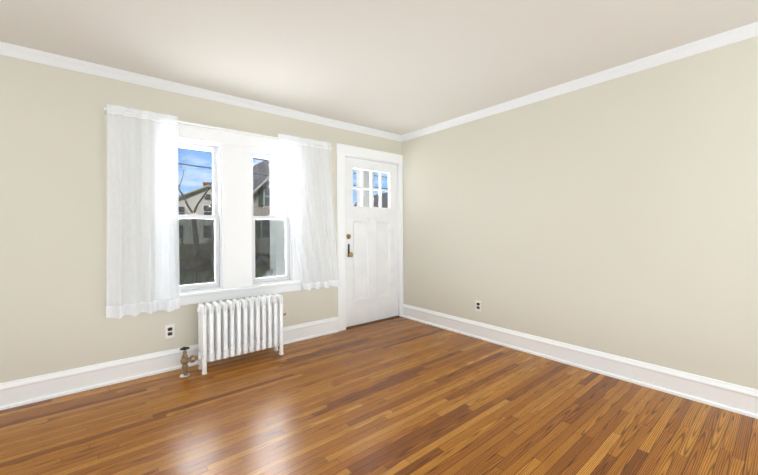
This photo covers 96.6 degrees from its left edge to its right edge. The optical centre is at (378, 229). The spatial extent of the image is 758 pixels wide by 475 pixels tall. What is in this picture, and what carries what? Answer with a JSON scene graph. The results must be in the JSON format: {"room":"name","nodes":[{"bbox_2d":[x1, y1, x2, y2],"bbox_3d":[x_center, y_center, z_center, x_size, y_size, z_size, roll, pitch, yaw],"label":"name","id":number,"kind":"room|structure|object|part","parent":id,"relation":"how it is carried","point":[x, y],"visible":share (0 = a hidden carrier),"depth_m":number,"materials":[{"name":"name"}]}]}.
{"room":"empty living room","nodes":[
{"label":"empty living room","id":0,"kind":"room"},
{"bbox_2d":[0,55,401,382],"bbox_3d":[-1.751,-0.078,2.968,5.520,2.520,0.160,0,0,-39],"label":"wall","id":1,"kind":"structure","parent":0,"point":[53,193],"depth_m":2.46,"materials":[{"name":"beige paint"}]},
{"bbox_2d":[0,317,338,409],"bbox_3d":[-2.060,1.099,2.588,4.108,0.170,0.031,0,0,-39],"label":"baseboard","id":2,"kind":"structure","parent":1,"relation":"attached to","point":[20,392],"depth_m":2.58,"materials":[{"name":"white wood"}]},
{"bbox_2d":[165,324,174,338],"bbox_3d":[-1.761,0.857,2.846,0.070,0.115,0.010,0,0,-39],"label":"electrical outlet","id":3,"kind":"object","parent":1,"relation":"attached to","point":[170,331],"visible":1,"depth_m":2.85,"materials":[{"name":"white plastic"}]},
{"bbox_2d":[0,41,402,141],"bbox_3d":[-1.693,-1.203,2.887,5.200,0.070,0.047,0,0,-39],"label":"crown molding","id":4,"kind":"structure","parent":1,"relation":"attached to","point":[6,49],"depth_m":2.82,"materials":[{"name":"white paint"}]},
{"bbox_2d":[104,104,339,318],"bbox_3d":[-1.245,-0.146,3.174,2.066,1.611,0.162,0,0,-39],"label":"curtains","id":5,"kind":"object","parent":1,"relation":"hanging from","point":[142,271],"visible":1,"depth_m":2.72,"materials":[{"name":"white fabric"}]},
{"bbox_3d":[-1.834,-0.136,2.646,0.480,1.599,0.091,0,0,-39],"label":"panel","id":6,"kind":"part","parent":5,"relation":"part of","materials":[{"name":"white fabric"}]},
{"bbox_3d":[-1.306,-0.899,3.159,1.962,0.016,0.112,0,0,-39],"label":"rod","id":7,"kind":"part","parent":5,"relation":"part of","materials":[{"name":"white"}]},
{"bbox_3d":[-0.711,-0.160,3.576,0.730,1.591,0.081,0,0,-39],"label":"panel","id":8,"kind":"part","parent":5,"relation":"part of","materials":[{"name":"white fabric"}]},
{"bbox_2d":[178,120,301,305],"bbox_3d":[-1.368,-0.140,3.226,1.390,1.577,0.197,0,0,-39],"label":"windows","id":9,"kind":"structure","parent":1,"relation":"in","point":[211,265],"depth_m":3.16,"materials":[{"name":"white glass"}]},
{"bbox_3d":[-1.655,-0.124,3.031,0.440,1.340,0.135,0,0,-39],"label":"left window sashes","id":10,"kind":"part","parent":9,"relation":"part of","materials":[{"name":"white wood"}]},
{"bbox_3d":[-1.121,-0.128,3.468,0.440,1.340,0.135,0,0,-39],"label":"right window sashes","id":11,"kind":"part","parent":9,"relation":"part of","materials":[{"name":"white wood"}]},
{"bbox_2d":[336,143,402,330],"bbox_3d":[-0.138,0.086,4.285,1.035,2.168,0.203,0,0,-39],"label":"door frame","id":12,"kind":"structure","parent":1,"relation":"attached to","point":[343,151],"depth_m":3.95,"materials":[{"name":"white painted wood"}]},
{"bbox_2d":[345,157,398,326],"bbox_3d":[-0.067,0.144,4.264,0.872,2.024,0.114,0,0,-39],"label":"door","id":13,"kind":"structure","parent":1,"relation":"in","point":[372,276],"depth_m":4.26,"materials":[{"name":"white paint"}]},
{"bbox_3d":[-0.341,0.189,4.011,0.060,0.275,0.070,0,0,-39],"label":"door hardware","id":14,"kind":"part","parent":13,"relation":"part of","materials":[{"name":"gold metal"}]},
{"bbox_2d":[353,170,388,207],"bbox_3d":[-0.097,-0.515,4.287,0.591,0.460,0.004,0,0,-39],"label":"window","id":15,"kind":"structure","parent":13,"relation":"in","point":[374,191],"depth_m":4.25,"materials":[{"name":"clear glass"}]},
{"bbox_2d":[0,317,757,474],"bbox_3d":[-0.109,1.235,0.974,5.520,0.120,5.320,0,0,-39],"label":"floor","id":16,"kind":"structure","parent":0,"point":[400,396],"depth_m":2.08,"materials":[{"name":"brown wood"}]},
{"bbox_2d":[179,293,285,377],"bbox_3d":[-1.252,0.899,2.992,0.903,0.560,0.170,0,0,-39],"label":"radiator","id":17,"kind":"object","parent":16,"relation":"on","point":[230,328],"visible":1,"depth_m":2.93,"materials":[{"name":"white metal"}]},
{"bbox_2d":[0,0,757,134],"bbox_3d":[-0.125,-1.315,0.970,5.520,0.140,5.320,0,0,-39],"label":"ceiling","id":18,"kind":"structure","parent":0,"point":[400,67],"depth_m":2.25,"materials":[{"name":"white paint"}]},
{"bbox_2d":[402,36,757,389],"bbox_3d":[2.007,-0.100,2.607,0.160,2.520,5.160,0,0,-39],"label":"wall","id":19,"kind":"structure","parent":0,"point":[618,216],"depth_m":2.67,"materials":[{"name":"beige paint"}]},
{"bbox_2d":[476,300,480,311],"bbox_3d":[1.066,0.819,3.630,0.010,0.115,0.070,0,0,-39],"label":"electrical outlet","id":20,"kind":"object","parent":19,"relation":"attached to","point":[478,305],"visible":1,"depth_m":3.63,"materials":[{"name":"white plastic"}]},
{"bbox_2d":[400,21,757,140],"bbox_3d":[1.867,-1.225,2.606,0.047,0.070,4.890,0,0,-39],"label":"crown molding","id":21,"kind":"structure","parent":19,"relation":"attached to","point":[748,31],"depth_m":2.65,"materials":[{"name":"white paint"}]},
{"bbox_2d":[402,304,757,418],"bbox_3d":[1.878,1.075,2.624,0.031,0.170,4.916,0,0,-39],"label":"baseboard","id":22,"kind":"structure","parent":19,"relation":"attached to","point":[738,399],"depth_m":2.67,"materials":[{"name":"white wood"}]},
{"label":"outside","id":23,"kind":"structure","parent":0,"visible":0},
{"bbox_2d":[179,244,269,284],"bbox_3d":[-9.535,1.661,48.177,200.000,1.200,160.000,0,0,-39],"label":"ground","id":24,"kind":"structure","parent":23,"point":[204,274],"depth_m":17.03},
{"bbox_2d":[178,182,206,243],"bbox_3d":[-28.469,-2.394,45.617,18.200,8.450,10.700,0,0,-39],"label":"house","id":25,"kind":"structure","parent":24,"relation":"on","point":[191,201],"depth_m":43.03,"materials":[{"name":"white"}]},
{"bbox_2d":[179,240,258,270],"bbox_3d":[-3.621,1.072,23.959,27.731,2.321,7.902,0,0,-39],"label":"shrubs","id":26,"kind":"object","parent":24,"relation":"on","point":[206,258],"depth_m":16.14,"materials":[{"name":"green plant"}]},
{"bbox_2d":[206,159,269,244],"bbox_3d":[-9.713,-3.138,32.089,9.700,9.750,11.400,0,0,-39],"label":"house","id":27,"kind":"structure","parent":24,"relation":"on","point":[257,182],"depth_m":26.06,"materials":[{"name":"white"}]},
{"bbox_2d":[178,151,356,283],"bbox_3d":[-10.127,-5.118,25.532,27.701,14.356,33.567,0,0,-39],"label":"trees","id":28,"kind":"object","parent":24,"relation":"on","point":[194,229],"depth_m":11.55,"materials":[{"name":"brown plant"}]},
{"bbox_2d":[178,149,387,188],"bbox_3d":[0.620,-2.068,26.263,40.280,8.000,1.800,0,0,-39],"label":"power lines","id":29,"kind":"object","parent":24,"relation":"on","point":[258,174],"depth_m":19.78,"materials":[{"name":"black"}]},
{"bbox_2d":[260,159,374,277],"bbox_3d":[-0.914,0.219,4.985,3.352,3.610,1.878,0,0,-39],"label":"porch","id":30,"kind":"object","parent":24,"relation":"on","point":[278,199],"depth_m":5.06,"materials":[{"name":"grey"}]},
{"bbox_2d":[374,193,387,207],"bbox_3d":[2.300,-1.927,42.369,9.700,7.150,10.700,0,0,-39],"label":"house","id":31,"kind":"structure","parent":24,"relation":"on","point":[385,199],"depth_m":41.63,"materials":[{"name":"white"}]}
]}

